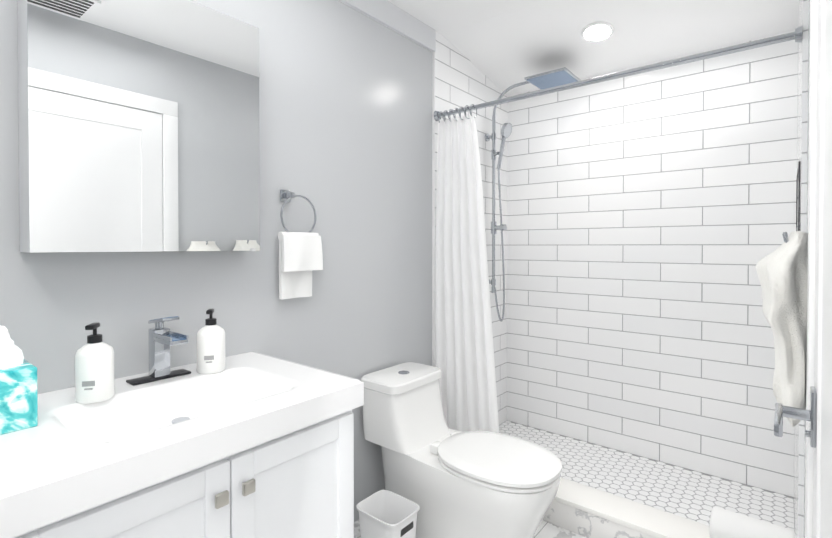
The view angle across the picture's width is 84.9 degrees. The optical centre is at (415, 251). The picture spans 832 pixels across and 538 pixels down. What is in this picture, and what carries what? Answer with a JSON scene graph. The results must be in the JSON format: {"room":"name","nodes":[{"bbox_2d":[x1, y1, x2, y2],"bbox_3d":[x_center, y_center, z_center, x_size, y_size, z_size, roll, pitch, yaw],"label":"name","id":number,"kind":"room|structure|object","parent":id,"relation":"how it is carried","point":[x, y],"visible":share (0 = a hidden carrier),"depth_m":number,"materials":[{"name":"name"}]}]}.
{"room":"bathroom","nodes":[
{"label":"bathroom","id":0,"kind":"room"},
{"bbox_2d":[0,0,431,521],"bbox_3d":[-0.613,0.019,1.803,0.100,2.520,4.105,1,1,39],"label":"wall","id":1,"kind":"structure","parent":0,"point":[345,112],"depth_m":1.90,"materials":[{"name":"grey paint"}]},
{"bbox_2d":[17,0,259,252],"bbox_3d":[-0.796,-0.392,1.401,0.114,0.789,0.636,1,1,39],"label":"upper cabinet","id":2,"kind":"object","parent":1,"relation":"attached to","point":[138,125],"visible":1,"depth_m":1.31,"materials":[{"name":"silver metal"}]},
{"bbox_2d":[278,189,322,298],"bbox_3d":[-0.472,-0.029,1.827,0.084,0.433,0.180,1,1,39],"label":"towel ring","id":3,"kind":"object","parent":1,"relation":"attached to","point":[300,256],"visible":1,"depth_m":1.80,"materials":[{"name":"white fabric"}]},
{"bbox_2d":[338,0,435,51],"bbox_3d":[-0.847,-1.177,1.407,0.020,0.120,3.015,1,1,39],"label":"trim","id":4,"kind":"structure","parent":1,"relation":"attached to","point":[391,16],"depth_m":2.32,"materials":[{"name":"white paint"}]},
{"bbox_2d":[432,51,434,366],"bbox_3d":[0.100,0.010,2.590,0.016,2.520,0.004,1,1,39],"label":"trim","id":5,"kind":"structure","parent":1,"relation":"attached to","point":[433,211],"depth_m":2.58,"materials":[{"name":"white"}]},
{"bbox_2d":[435,31,507,424],"bbox_3d":[0.380,0.006,2.935,0.015,2.520,0.885,1,1,39],"label":"wall tile","id":6,"kind":"structure","parent":1,"relation":"attached to","point":[461,79],"depth_m":3.04,"materials":[{"name":"white tile"}]},
{"bbox_2d":[485,67,580,321],"bbox_3d":[0.695,-0.301,2.847,0.579,1.536,0.250,1,1,39],"label":"shower column","id":7,"kind":"structure","parent":6,"relation":"attached to","point":[553,78],"depth_m":2.93,"materials":[{"name":"silver metal"}]},
{"bbox_2d":[433,25,801,120],"bbox_3d":[0.734,-0.764,2.089,1.588,0.060,0.060,1,1,39],"label":"rail","id":8,"kind":"object","parent":6,"relation":"attached to","point":[796,35],"visible":0.96,"depth_m":1.90,"materials":[{"name":"silver metal"}]},
{"bbox_2d":[435,104,498,432],"bbox_3d":[0.279,0.160,2.444,0.429,1.895,0.112,1,1,39],"label":"shower curtain","id":9,"kind":"object","parent":8,"relation":"hanging from","point":[464,357],"visible":0.92,"depth_m":2.44,"materials":[{"name":"white fabric"}]},
{"bbox_2d":[354,520,585,537],"bbox_3d":[0.054,1.335,1.276,1.820,0.100,4.105,1,1,39],"label":"floor","id":10,"kind":"structure","parent":0,"point":[545,529],"depth_m":2.06,"materials":[{"name":"tile"}]},
{"bbox_2d":[0,352,363,537],"bbox_3d":[-0.645,0.836,1.223,0.589,0.900,0.840,1,1,39],"label":"bathroom vanity","id":11,"kind":"object","parent":10,"relation":"on","point":[252,445],"visible":0.81,"depth_m":1.09,"materials":[{"name":"white"}]},
{"bbox_2d":[0,326,37,434],"bbox_3d":[-0.923,0.275,0.996,0.124,0.227,0.124,1,1,39],"label":"tissue box","id":12,"kind":"object","parent":11,"relation":"on","point":[18,393],"visible":1,"depth_m":0.99,"materials":[{"name":"teal cardboard"}]},
{"bbox_2d":[75,322,114,403],"bbox_3d":[-0.838,0.287,1.187,0.085,0.198,0.084,1,1,39],"label":"soap bottle","id":13,"kind":"object","parent":11,"relation":"on","point":[94,369],"visible":1,"depth_m":1.16,"materials":[{"name":"white plastic"}]},
{"bbox_2d":[126,316,190,385],"bbox_3d":[-0.735,0.288,1.342,0.163,0.192,0.164,1,1,39],"label":"faucet","id":14,"kind":"object","parent":11,"relation":"on","point":[162,339],"visible":0.98,"depth_m":1.35,"materials":[{"name":"silver metal"}]},
{"bbox_2d":[197,309,224,373],"bbox_3d":[-0.655,0.284,1.453,0.085,0.198,0.084,1,1,39],"label":"soap bottle","id":15,"kind":"object","parent":11,"relation":"on","point":[211,347],"visible":1,"depth_m":1.42,"materials":[{"name":"white plastic"}]},
{"bbox_2d":[356,490,419,537],"bbox_3d":[-0.115,1.161,1.859,0.224,0.235,0.184,1,1,39],"label":"trash bin","id":16,"kind":"object","parent":10,"relation":"on","point":[385,514],"visible":1,"depth_m":1.88,"materials":[{"name":"white plastic"}]},
{"bbox_2d":[361,362,561,537],"bbox_3d":[0.192,0.930,1.994,0.882,0.694,0.404,1,1,39],"label":"toilet","id":17,"kind":"object","parent":10,"relation":"on","point":[451,483],"visible":0.94,"depth_m":1.90,"materials":[{"name":"white ceramic"}]},
{"bbox_2d":[543,477,709,537],"bbox_3d":[0.756,1.206,2.138,1.616,0.140,0.190,1,1,39],"label":"shower curb","id":18,"kind":"structure","parent":10,"relation":"on","point":[583,510],"depth_m":2.00,"materials":[{"name":"stone"}]},
{"bbox_2d":[709,507,795,537],"bbox_3d":[1.270,1.081,1.720,0.256,0.125,0.152,1,1,39],"label":"rolled towel","id":19,"kind":"object","parent":18,"relation":"on","point":[724,523],"visible":1,"depth_m":1.71,"materials":[{"name":"white fabric"}]},
{"bbox_2d":[499,421,794,531],"bbox_3d":[1.044,1.230,2.494,1.588,0.001,0.723,1,1,39],"label":"shower floor","id":20,"kind":"structure","parent":10,"relation":"on","point":[686,506],"depth_m":2.41,"materials":[{"name":"white tile"}]},
{"bbox_2d":[388,0,798,95],"bbox_3d":[0.054,-1.198,1.248,1.820,0.273,4.105,1,1,39],"label":"ceiling","id":21,"kind":"structure","parent":0,"point":[502,45],"depth_m":2.42,"materials":[{"name":"white paint"}]},
{"bbox_2d":[581,22,613,41],"bbox_3d":[0.974,-1.177,2.438,0.164,0.047,0.161,1,1,39],"label":"light","id":22,"kind":"object","parent":21,"relation":"attached to","point":[596,31],"visible":1,"depth_m":2.42,"materials":[{"name":"white"}]},
{"bbox_2d":[804,0,809,537],"bbox_3d":[0.410,0.036,0.335,0.100,2.520,3.115,1,1,39],"label":"wall","id":23,"kind":"structure","parent":0,"point":[807,228],"depth_m":1.52,"materials":[{"name":"white tile"}]},
{"bbox_2d":[755,231,807,426],"bbox_3d":[0.994,0.171,1.229,0.115,0.453,0.601,1,1,39],"label":"towel","id":24,"kind":"object","parent":23,"relation":"attached to","point":[782,270],"visible":0.92,"depth_m":1.03,"materials":[{"name":"fabric"},{"name":"chrome"}]},
{"bbox_2d":[796,161,799,230],"bbox_3d":[1.633,-0.212,1.867,0.103,0.264,0.444,1,1,39],"label":"trim","id":25,"kind":"structure","parent":23,"relation":"attached to","point":[798,192],"depth_m":1.73,"materials":[{"name":"grey metal"}]},
{"bbox_2d":[794,0,808,537],"bbox_3d":[1.665,0.018,1.892,0.115,2.520,0.885,1,1,39],"label":"wall tile","id":26,"kind":"structure","parent":23,"relation":"attached to","point":[802,122],"depth_m":1.59,"materials":[{"name":"white tile"}]},
{"bbox_2d":[805,0,817,537],"bbox_3d":[0.529,0.196,0.578,0.020,2.194,0.980,1,1,39],"label":"door frame","id":27,"kind":"structure","parent":23,"relation":"attached to","point":[811,244],"depth_m":0.90,"materials":[{"name":"white paint"}]},
{"bbox_2d":[813,0,831,537],"bbox_3d":[0.532,0.239,0.576,0.011,2.092,0.800,1,1,39],"label":"door","id":28,"kind":"structure","parent":23,"relation":"attached to","point":[822,492],"depth_m":0.77,"materials":[{"name":"white paint"}]},
{"bbox_2d":[774,386,816,447],"bbox_3d":[0.682,0.305,0.816,0.059,0.100,0.150,1,1,39],"label":"door lever","id":29,"kind":"object","parent":28,"relation":"attached to","point":[782,411],"visible":0.98,"depth_m":0.82,"materials":[{"name":"silver metal"}]},
{"bbox_3d":[1.354,0.008,2.782,1.720,2.520,0.105,1,1,39],"label":"wall","id":30,"kind":"structure","parent":0,"visible":0},
{"bbox_2d":[507,30,797,497],"bbox_3d":[1.277,0.008,2.767,1.590,2.520,0.015,1,1,39],"label":"wall tile","id":31,"kind":"structure","parent":30,"relation":"attached to","point":[651,217],"depth_m":2.65,"materials":[{"name":"white tile"}]}
]}

